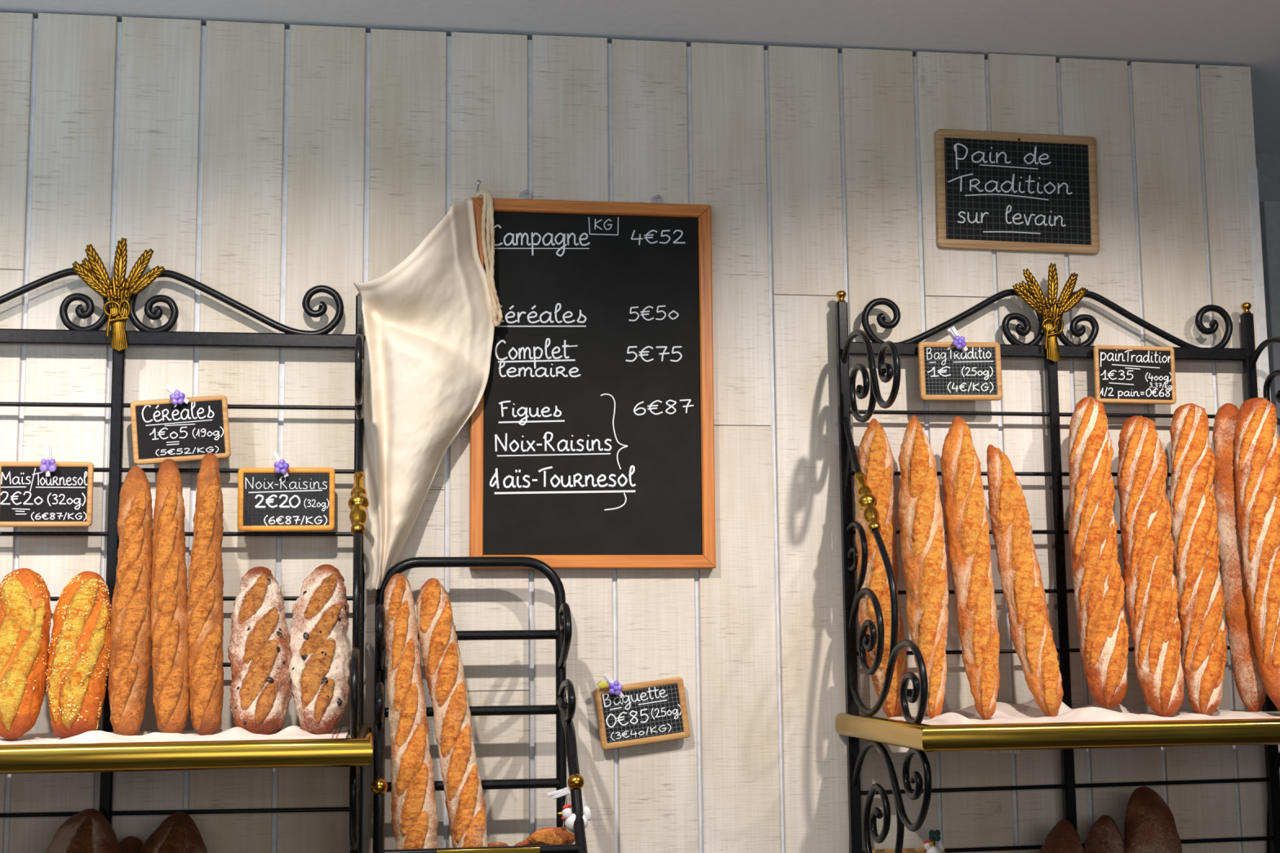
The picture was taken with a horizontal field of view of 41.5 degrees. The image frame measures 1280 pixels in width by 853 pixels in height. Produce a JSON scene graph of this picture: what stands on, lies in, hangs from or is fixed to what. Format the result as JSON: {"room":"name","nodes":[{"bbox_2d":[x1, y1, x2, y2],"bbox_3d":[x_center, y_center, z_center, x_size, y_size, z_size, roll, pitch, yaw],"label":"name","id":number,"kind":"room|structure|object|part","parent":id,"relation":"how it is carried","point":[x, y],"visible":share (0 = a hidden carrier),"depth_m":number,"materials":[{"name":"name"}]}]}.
{"room":"food shop","nodes":[
{"label":"food shop","id":0,"kind":"room"},
{"bbox_2d":[0,12,1279,852],"bbox_3d":[-0.815,0.629,2.700,3.970,2.652,0.060,0,-7,-9],"label":"wall","id":1,"kind":"structure","parent":0,"point":[261,165],"depth_m":2.87,"materials":[{"name":"white wood"}]},
{"bbox_2d":[475,179,480,191],"bbox_3d":[-0.275,-0.408,2.865,0.008,0.011,0.043,0,-7,-9],"label":"nail","id":2,"kind":"object","parent":1,"relation":"attached to","point":[478,181],"visible":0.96,"depth_m":2.85,"materials":[{"name":"metal"}]},
{"bbox_2d":[353,188,502,591],"bbox_3d":[-0.344,-0.074,2.742,0.247,0.675,0.126,0,-7,-9],"label":"cloth","id":3,"kind":"object","parent":2,"relation":"hanging from","point":[430,321],"visible":0.98,"depth_m":2.74,"materials":[{"name":"fabric"}]},
{"bbox_2d":[519,189,531,199],"bbox_3d":[-0.196,-0.395,2.889,0.021,0.021,0.016,0,-7,-9],"label":"wall hook","id":4,"kind":"object","parent":1,"relation":"attached to","point":[525,194],"visible":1,"depth_m":2.89,"materials":[{"name":"silver metal"}]},
{"bbox_2d":[469,197,715,568],"bbox_3d":[-0.080,-0.074,2.861,0.415,0.629,0.022,0,-7,-9],"label":"chalkboard","id":5,"kind":"object","parent":1,"relation":"attached to","point":[592,431],"visible":0.99,"depth_m":2.86,"materials":[{"name":"brown wood"}]},
{"bbox_3d":[-0.083,-0.374,2.899,0.412,0.023,0.022,0,-7,-9],"label":"frame rail","id":6,"kind":"part","parent":5,"relation":"part of","materials":[{"name":"brown wood"}]},
{"bbox_3d":[-0.078,0.227,2.822,0.412,0.023,0.022,0,-7,-9],"label":"frame rail","id":7,"kind":"part","parent":5,"relation":"part of","materials":[{"name":"brown wood"}]},
{"bbox_2d":[594,677,689,750],"bbox_3d":[0.004,0.476,2.797,0.160,0.117,0.007,0,-7,-9],"label":"price slate","id":8,"kind":"object","parent":1,"relation":"attached to","point":[655,711],"visible":1,"depth_m":2.80,"materials":[{"name":"brown wood"}]},
{"bbox_2d":[597,673,624,698],"bbox_3d":[-0.048,0.428,2.787,0.044,0.042,0.027,-1,-7,-1],"label":"peg","id":9,"kind":"object","parent":8,"relation":"attached to","point":[615,687],"visible":1,"depth_m":2.78,"materials":[{"name":"plastic"}]},
{"bbox_2d":[650,194,662,203],"bbox_3d":[0.030,-0.391,2.924,0.021,0.021,0.016,0,-7,-9],"label":"wall hook","id":10,"kind":"object","parent":1,"relation":"attached to","point":[655,199],"visible":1,"depth_m":2.93,"materials":[{"name":"silver metal"}]},
{"bbox_2d":[934,128,1099,254],"bbox_3d":[0.678,-0.422,3.027,0.305,0.221,0.013,0,-7,-9],"label":"chalkboard","id":11,"kind":"object","parent":1,"relation":"attached to","point":[995,190],"depth_m":3.03,"materials":[{"name":"brown wood"}]},
{"bbox_2d":[1247,168,1271,401],"bbox_3d":[1.139,0.743,2.988,0.021,2.455,0.060,0,-7,-9],"label":"trim","id":12,"kind":"structure","parent":1,"relation":"attached to","point":[1260,296],"depth_m":3.09,"materials":[{"name":"paint"}]},
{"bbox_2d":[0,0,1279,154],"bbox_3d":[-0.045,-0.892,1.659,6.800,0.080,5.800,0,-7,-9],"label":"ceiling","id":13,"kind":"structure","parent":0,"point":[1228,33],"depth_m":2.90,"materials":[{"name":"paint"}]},
{"bbox_2d":[1255,153,1279,203],"bbox_3d":[1.956,0.721,3.673,2.205,2.655,0.050,0,-7,-9],"label":"wall","id":14,"kind":"structure","parent":0,"point":[1268,165],"depth_m":3.72,"materials":[{"name":"paint"}]},
{"bbox_2d":[1259,200,1279,436],"bbox_3d":[1.816,0.772,3.601,0.900,2.539,0.034,0,-7,-9],"label":"door","id":15,"kind":"structure","parent":14,"relation":"in","point":[1269,211],"depth_m":3.66,"materials":[{"name":"grey"}]},
{"bbox_3d":[-0.015,1.811,1.315,6.800,0.060,5.800,0,-7,-9],"label":"floor","id":16,"kind":"structure","parent":0,"visible":0},
{"bbox_2d":[0,237,373,852],"bbox_3d":[-0.801,0.790,2.408,0.824,2.258,0.478,0,-7,-9],"label":"rack","id":17,"kind":"object","parent":16,"relation":"on","point":[355,751],"visible":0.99,"depth_m":2.68,"materials":[{"name":"black metal"}]},
{"bbox_2d":[0,461,93,527],"bbox_3d":[-0.939,0.107,2.658,0.148,0.103,0.007,0,-7,-9],"label":"price slate","id":18,"kind":"object","parent":17,"relation":"attached to","point":[28,498],"visible":1,"depth_m":2.66,"materials":[{"name":"brown wood"}]},
{"bbox_2d":[39,445,56,476],"bbox_3d":[-0.931,0.055,2.659,0.026,0.049,0.026,0,-7,-9],"label":"peg","id":19,"kind":"object","parent":18,"relation":"attached to","point":[47,466],"visible":1,"depth_m":2.65,"materials":[{"name":"plastic"}]},
{"bbox_3d":[-0.932,0.054,2.653,0.008,0.049,0.010,0,-7,-9],"label":"peg leg","id":20,"kind":"part","parent":19,"relation":"part of","materials":[{"name":"white wood"}]},
{"bbox_3d":[-0.934,0.056,2.667,0.008,0.049,0.008,0,-7,-9],"label":"peg leg","id":21,"kind":"part","parent":19,"relation":"part of","materials":[{"name":"white wood"}]},
{"bbox_2d":[45,808,122,852],"bbox_3d":[-0.828,0.692,2.503,0.135,0.236,0.148,0,-7,-9],"label":"loaf","id":22,"kind":"object","parent":17,"relation":"on","point":[87,831],"visible":1,"depth_m":2.51,"materials":[{"name":"brown food"}]},
{"bbox_3d":[-0.831,0.895,2.598,0.018,2.099,0.018,0,-7,-9],"label":"post","id":23,"kind":"part","parent":17,"relation":"part of","materials":[{"name":"black metal"}]},
{"bbox_2d":[119,836,142,852],"bbox_3d":[-0.784,0.739,2.594,0.049,0.213,0.043,0,-7,-9],"label":"loaf","id":24,"kind":"object","parent":17,"relation":"on","point":[129,844],"visible":0.82,"depth_m":2.59,"materials":[{"name":"brown food"}]},
{"bbox_2d":[138,812,207,852],"bbox_3d":[-0.704,0.700,2.522,0.123,0.232,0.141,0,-7,-9],"label":"loaf","id":25,"kind":"object","parent":17,"relation":"on","point":[177,833],"visible":1,"depth_m":2.54,"materials":[{"name":"brown food"}]},
{"bbox_2d":[0,725,349,745],"bbox_3d":[-0.795,0.443,2.419,0.740,0.021,0.381,0,-7,-9],"label":"cloth","id":26,"kind":"object","parent":17,"relation":"on","point":[292,732],"visible":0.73,"depth_m":2.39,"materials":[{"name":"white fabric"}]},
{"bbox_2d":[0,568,51,739],"bbox_3d":[-0.924,0.334,2.503,0.092,0.252,0.165,0,-7,-9],"label":"loaf","id":27,"kind":"object","parent":26,"relation":"on","point":[25,611],"visible":1,"depth_m":2.47,"materials":[{"name":"food"}]},
{"bbox_2d":[45,571,111,738],"bbox_3d":[-0.834,0.338,2.514,0.098,0.250,0.171,0,-7,-9],"label":"loaf","id":28,"kind":"object","parent":26,"relation":"on","point":[79,655],"visible":0.98,"depth_m":2.48,"materials":[{"name":"yellow food"}]},
{"bbox_2d":[107,466,153,736],"bbox_3d":[-0.767,0.259,2.554,0.065,0.415,0.156,0,-7,-9],"label":"baguette","id":29,"kind":"object","parent":26,"relation":"on","point":[131,642],"visible":0.97,"depth_m":2.52,"materials":[{"name":"brown food"}]},
{"bbox_2d":[150,458,190,733],"bbox_3d":[-0.713,0.253,2.563,0.060,0.425,0.161,2,-8,-18],"label":"baguette","id":30,"kind":"object","parent":26,"relation":"on","point":[170,659],"visible":0.98,"depth_m":2.54,"materials":[{"name":"brown food"}]},
{"bbox_2d":[186,452,223,735],"bbox_3d":[-0.663,0.248,2.571,0.056,0.435,0.154,2,-8,-18],"label":"baguette","id":31,"kind":"object","parent":26,"relation":"on","point":[206,580],"visible":0.98,"depth_m":2.54,"materials":[{"name":"brown food"}]},
{"bbox_2d":[227,566,292,734],"bbox_3d":[-0.572,0.339,2.552,0.100,0.260,0.164,0,-7,-9],"label":"loaf","id":32,"kind":"object","parent":26,"relation":"on","point":[260,655],"visible":0.94,"depth_m":2.52,"materials":[{"name":"brown food"}]},
{"bbox_2d":[288,564,351,734],"bbox_3d":[-0.486,0.338,2.569,0.094,0.261,0.164,0,-7,-9],"label":"loaf","id":33,"kind":"object","parent":26,"relation":"on","point":[320,662],"visible":0.99,"depth_m":2.53,"materials":[{"name":"brown food"}]},
{"bbox_3d":[-0.834,0.605,2.635,0.772,0.013,0.007,0,-7,-9],"label":"rod","id":34,"kind":"part","parent":17,"relation":"part of","materials":[{"name":"black paint"}]},
{"bbox_3d":[-0.839,0.171,2.690,0.772,0.009,0.007,0,-7,-9],"label":"rod","id":35,"kind":"part","parent":17,"relation":"part of","materials":[{"name":"black paint"}]},
{"bbox_3d":[-0.841,-0.034,2.716,0.772,0.008,0.007,0,-7,-9],"label":"rod","id":36,"kind":"part","parent":17,"relation":"part of","materials":[{"name":"black paint"}]},
{"bbox_3d":[-0.842,-0.143,2.730,0.772,0.024,0.016,0,-7,-9],"label":"rail","id":37,"kind":"part","parent":17,"relation":"part of","materials":[{"name":"black metal"}]},
{"bbox_2d":[130,395,231,465],"bbox_3d":[-0.736,0.005,2.702,0.158,0.113,0.007,0,-7,-9],"label":"price slate","id":38,"kind":"object","parent":17,"relation":"attached to","point":[162,430],"visible":1,"depth_m":2.70,"materials":[{"name":"brown wood"}]},
{"bbox_2d":[164,384,189,404],"bbox_3d":[-0.740,-0.050,2.700,0.038,0.033,0.029,0,-7,-9],"label":"peg","id":39,"kind":"object","parent":38,"relation":"attached to","point":[176,397],"visible":1,"depth_m":2.69,"materials":[{"name":"plastic"}]},
{"bbox_3d":[-0.803,0.467,2.443,0.824,0.038,0.465,0,-7,-9],"label":"brass rail","id":40,"kind":"part","parent":17,"relation":"part of","materials":[{"name":"gold metal"}]},
{"bbox_3d":[-0.838,0.273,2.677,0.772,0.011,0.007,0,-7,-9],"label":"rod","id":41,"kind":"part","parent":17,"relation":"part of","materials":[{"name":"black paint"}]},
{"bbox_3d":[-0.840,0.070,2.703,0.772,0.009,0.007,0,-7,-9],"label":"rod","id":42,"kind":"part","parent":17,"relation":"part of","materials":[{"name":"black paint"}]},
{"bbox_3d":[-0.836,0.378,2.664,0.772,0.008,0.007,0,-7,-9],"label":"rod","id":43,"kind":"part","parent":17,"relation":"part of","materials":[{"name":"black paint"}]},
{"bbox_2d":[237,467,334,531],"bbox_3d":[-0.569,0.117,2.714,0.153,0.103,0.007,0,-7,-9],"label":"price slate","id":44,"kind":"object","parent":17,"relation":"attached to","point":[303,500],"visible":1,"depth_m":2.71,"materials":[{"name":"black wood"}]},
{"bbox_2d":[272,451,288,477],"bbox_3d":[-0.577,0.061,2.711,0.027,0.042,0.029,0,-7,-9],"label":"peg","id":45,"kind":"object","parent":44,"relation":"attached to","point":[281,466],"visible":1,"depth_m":2.70,"materials":[{"name":"plastic"}]},
{"bbox_3d":[-0.450,0.862,2.661,0.018,2.172,0.018,0,-7,-9],"label":"post","id":46,"kind":"part","parent":17,"relation":"part of","materials":[{"name":"black metal"}]},
{"bbox_2d":[370,556,587,852],"bbox_3d":[-0.241,1.054,2.475,0.315,1.739,0.324,0,-7,-9],"label":"stand","id":47,"kind":"object","parent":16,"relation":"on","point":[566,739],"visible":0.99,"depth_m":2.69,"materials":[{"name":"black paint"}]},
{"bbox_3d":[-0.381,1.163,2.428,0.017,1.514,0.302,0,-7,-9],"label":"leg","id":48,"kind":"part","parent":47,"relation":"part of","materials":[{"name":"black paint"}]},
{"bbox_2d":[383,573,437,849],"bbox_3d":[-0.351,0.446,2.576,0.068,0.448,0.148,2,-8,-19],"label":"baguette","id":49,"kind":"object","parent":47,"relation":"on","point":[414,821],"visible":0.97,"depth_m":2.55,"materials":[{"name":"brown food"}]},
{"bbox_2d":[416,577,488,848],"bbox_3d":[-0.287,0.451,2.584,0.061,0.441,0.168,5,-9,-39],"label":"baguette","id":50,"kind":"object","parent":47,"relation":"on","point":[464,800],"visible":0.93,"depth_m":2.57,"materials":[{"name":"brown food"}]},
{"bbox_3d":[-0.216,0.630,2.404,0.149,0.055,0.003,0,-7,-9],"label":"name plate","id":51,"kind":"part","parent":47,"relation":"part of","materials":[{"name":"gold metal"}]},
{"bbox_2d":[488,841,508,846],"bbox_3d":[-0.215,0.631,2.537,0.038,0.013,0.011,0,-7,-9],"label":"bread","id":52,"kind":"object","parent":47,"relation":"on","point":[495,843],"visible":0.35,"depth_m":2.53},
{"bbox_2d":[514,826,574,846],"bbox_3d":[-0.141,0.613,2.513,0.091,0.031,0.035,3,-8,-27],"label":"croissant","id":53,"kind":"object","parent":47,"relation":"on","point":[548,835],"visible":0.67,"depth_m":2.50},
{"bbox_2d":[547,786,591,835],"bbox_3d":[-0.104,0.566,2.482,0.065,0.070,0.024,-1,-7,1],"label":"peg","id":54,"kind":"object","parent":47,"relation":"attached to","point":[566,813],"visible":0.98,"depth_m":2.48,"materials":[{"name":"plastic"}]},
{"bbox_3d":[-0.120,0.540,2.490,0.033,0.014,0.004,-3,-8,20],"label":"peg leg","id":55,"kind":"part","parent":54,"relation":"part of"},
{"bbox_3d":[-0.115,0.542,2.480,0.028,0.014,0.004,-4,-8,27],"label":"peg leg","id":56,"kind":"part","parent":54,"relation":"part of","materials":[{"name":"white wood"}]},
{"bbox_3d":[-0.094,1.165,2.472,0.017,1.514,0.302,0,-7,-9],"label":"leg","id":57,"kind":"part","parent":47,"relation":"part of","materials":[{"name":"black paint"}]},
{"bbox_2d":[835,262,1279,852],"bbox_3d":[0.763,0.806,2.648,0.800,2.254,0.478,0,-7,-9],"label":"rack","id":58,"kind":"object","parent":16,"relation":"on","point":[912,734],"visible":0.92,"depth_m":2.84,"materials":[{"name":"black metal"}]},
{"bbox_3d":[0.361,0.866,2.786,0.018,2.178,0.018,0,-7,-9],"label":"post","id":59,"kind":"part","parent":58,"relation":"part of","materials":[{"name":"black metal"}]},
{"bbox_2d":[872,848,945,852],"bbox_3d":[0.445,0.745,2.790,0.126,0.092,0.007,0,-7,-9],"label":"price slate","id":60,"kind":"object","parent":58,"relation":"attached to","point":[910,850],"visible":0.6,"depth_m":2.79,"materials":[{"name":"brown wood"}]},
{"bbox_2d":[920,830,944,852],"bbox_3d":[0.483,0.690,2.777,0.028,0.050,0.034,-6,-9,37],"label":"peg","id":61,"kind":"object","parent":60,"relation":"attached to","point":[934,837],"visible":1,"depth_m":2.77,"materials":[{"name":"white plastic"}]},
{"bbox_2d":[917,342,1002,400],"bbox_3d":[0.553,-0.096,2.915,0.148,0.103,0.007,0,-7,-9],"label":"price slate","id":62,"kind":"object","parent":58,"relation":"attached to","point":[947,372],"visible":1,"depth_m":2.91,"materials":[{"name":"brown wood"}]},
{"bbox_2d":[946,325,968,351],"bbox_3d":[0.550,-0.151,2.913,0.032,0.044,0.029,0,-7,-9],"label":"peg","id":63,"kind":"object","parent":62,"relation":"attached to","point":[958,341],"visible":1,"depth_m":2.90,"materials":[{"name":"plastic"}]},
{"bbox_3d":[0.726,0.285,2.918,0.752,0.009,0.007,0,-7,-9],"label":"rod","id":64,"kind":"part","parent":58,"relation":"part of","materials":[{"name":"black paint"}]},
{"bbox_3d":[0.724,0.083,2.943,0.752,0.007,0.007,0,-7,-9],"label":"rod","id":65,"kind":"part","parent":58,"relation":"part of","materials":[{"name":"black paint"}]},
{"bbox_3d":[0.725,0.183,2.931,0.752,0.008,0.007,0,-7,-9],"label":"rod","id":66,"kind":"part","parent":58,"relation":"part of","materials":[{"name":"black paint"}]},
{"bbox_3d":[0.723,-0.021,2.957,0.752,0.009,0.007,0,-7,-9],"label":"rod","id":67,"kind":"part","parent":58,"relation":"part of","materials":[{"name":"black paint"}]},
{"bbox_3d":[0.727,0.386,2.905,0.752,0.010,0.007,0,-7,-9],"label":"rod","id":68,"kind":"part","parent":58,"relation":"part of","materials":[{"name":"black paint"}]},
{"bbox_3d":[0.721,-0.131,2.971,0.752,0.022,0.016,0,-7,-9],"label":"rail","id":69,"kind":"part","parent":58,"relation":"part of","materials":[{"name":"black metal"}]},
{"bbox_3d":[0.760,0.477,2.683,0.800,0.038,0.465,0,-7,-9],"label":"brass rail","id":70,"kind":"part","parent":58,"relation":"part of","materials":[{"name":"gold metal"}]},
{"bbox_3d":[0.734,0.909,2.838,0.018,2.097,0.018,0,-7,-9],"label":"post","id":71,"kind":"part","parent":58,"relation":"part of","materials":[{"name":"black metal"}]},
{"bbox_2d":[1040,819,1084,852],"bbox_3d":[0.684,0.751,2.733,0.083,0.212,0.132,-2,-7,13],"label":"loaf","id":72,"kind":"object","parent":58,"relation":"on","point":[1063,837],"visible":1,"depth_m":2.76,"materials":[{"name":"brown food"}]},
{"bbox_3d":[0.730,0.613,2.876,0.752,0.012,0.007,0,-7,-9],"label":"rod","id":73,"kind":"part","parent":58,"relation":"part of","materials":[{"name":"black paint"}]},
{"bbox_3d":[0.731,0.712,2.863,0.752,0.012,0.007,0,-7,-9],"label":"rod","id":74,"kind":"part","parent":58,"relation":"part of","materials":[{"name":"black paint"}]},
{"bbox_2d":[883,698,1279,753],"bbox_3d":[0.764,0.462,2.658,0.729,0.074,0.384,0,-7,-9],"label":"cloth","id":75,"kind":"object","parent":58,"relation":"on","point":[1029,712],"visible":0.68,"depth_m":2.66,"materials":[{"name":"white fabric"}]},
{"bbox_2d":[853,418,907,717],"bbox_3d":[0.398,0.233,2.808,0.075,0.505,0.097,1,-8,-16],"label":"baguette","id":76,"kind":"object","parent":75,"relation":"on","point":[874,454],"visible":0.73,"depth_m":2.79,"materials":[{"name":"orange food"}]},
{"bbox_2d":[897,415,948,719],"bbox_3d":[0.465,0.222,2.751,0.074,0.504,0.155,-1,-7,0],"label":"baguette","id":77,"kind":"object","parent":75,"relation":"on","point":[922,534],"visible":0.92,"depth_m":2.73,"materials":[{"name":"orange food"}]},
{"bbox_2d":[940,416,999,719],"bbox_3d":[0.545,0.225,2.775,0.072,0.503,0.141,0,-7,-9],"label":"baguette","id":78,"kind":"object","parent":75,"relation":"on","point":[966,515],"visible":1,"depth_m":2.75,"materials":[{"name":"orange food"}]},
{"bbox_2d":[986,444,1063,716],"bbox_3d":[0.630,0.248,2.774,0.069,0.455,0.148,2,-8,-20],"label":"baguette","id":79,"kind":"object","parent":75,"relation":"on","point":[1018,565],"visible":1,"depth_m":2.75,"materials":[{"name":"orange food"}]},
{"bbox_2d":[1067,396,1129,707],"bbox_3d":[0.759,0.203,2.811,0.083,0.523,0.146,-1,-7,5],"label":"loaf","id":80,"kind":"object","parent":75,"relation":"on","point":[1099,585],"visible":1,"depth_m":2.78,"materials":[{"name":"orange food"}]},
{"bbox_2d":[1117,415,1183,717],"bbox_3d":[0.844,0.223,2.797,0.086,0.505,0.192,-2,-7,13],"label":"loaf","id":81,"kind":"object","parent":75,"relation":"on","point":[1152,596],"visible":0.99,"depth_m":2.77,"materials":[{"name":"orange food"}]},
{"bbox_2d":[1169,403,1226,715],"bbox_3d":[0.931,0.213,2.820,0.079,0.529,0.207,-3,-8,15],"label":"loaf","id":82,"kind":"object","parent":75,"relation":"on","point":[1201,603],"visible":1,"depth_m":2.79,"materials":[{"name":"orange food"}]},
{"bbox_2d":[1212,403,1266,711],"bbox_3d":[1.015,0.217,2.868,0.062,0.531,0.141,-2,-7,11],"label":"loaf","id":83,"kind":"object","parent":75,"relation":"on","point":[1251,688],"visible":0.63,"depth_m":2.84,"materials":[{"name":"orange food"}]},
{"bbox_2d":[1234,397,1279,710],"bbox_3d":[1.042,0.206,2.797,0.090,0.529,0.170,-1,-7,2],"label":"loaf","id":84,"kind":"object","parent":75,"relation":"on","point":[1257,438],"visible":1,"depth_m":2.78,"materials":[{"name":"orange food"}]},
{"bbox_2d":[1083,815,1124,852],"bbox_3d":[0.762,0.756,2.767,0.082,0.225,0.123,-3,-8,19],"label":"loaf","id":85,"kind":"object","parent":58,"relation":"on","point":[1104,836],"visible":0.99,"depth_m":2.79,"materials":[{"name":"brown food"}]},
{"bbox_2d":[1093,345,1176,404],"bbox_3d":[0.870,-0.091,2.963,0.149,0.103,0.007,0,-7,-9],"label":"price slate","id":86,"kind":"object","parent":58,"relation":"attached to","point":[1123,374],"visible":1,"depth_m":2.96,"materials":[{"name":"brown wood"}]},
{"bbox_2d":[1124,786,1182,852],"bbox_3d":[0.841,0.730,2.759,0.097,0.269,0.141,-2,-7,7],"label":"loaf","id":87,"kind":"object","parent":58,"relation":"on","point":[1149,824],"visible":1,"depth_m":2.77,"materials":[{"name":"brown food"}]},
{"bbox_3d":[1.104,0.875,2.900,0.018,2.172,0.018,0,-7,-9],"label":"post","id":88,"kind":"part","parent":58,"relation":"part of","materials":[{"name":"black metal"}]}
]}

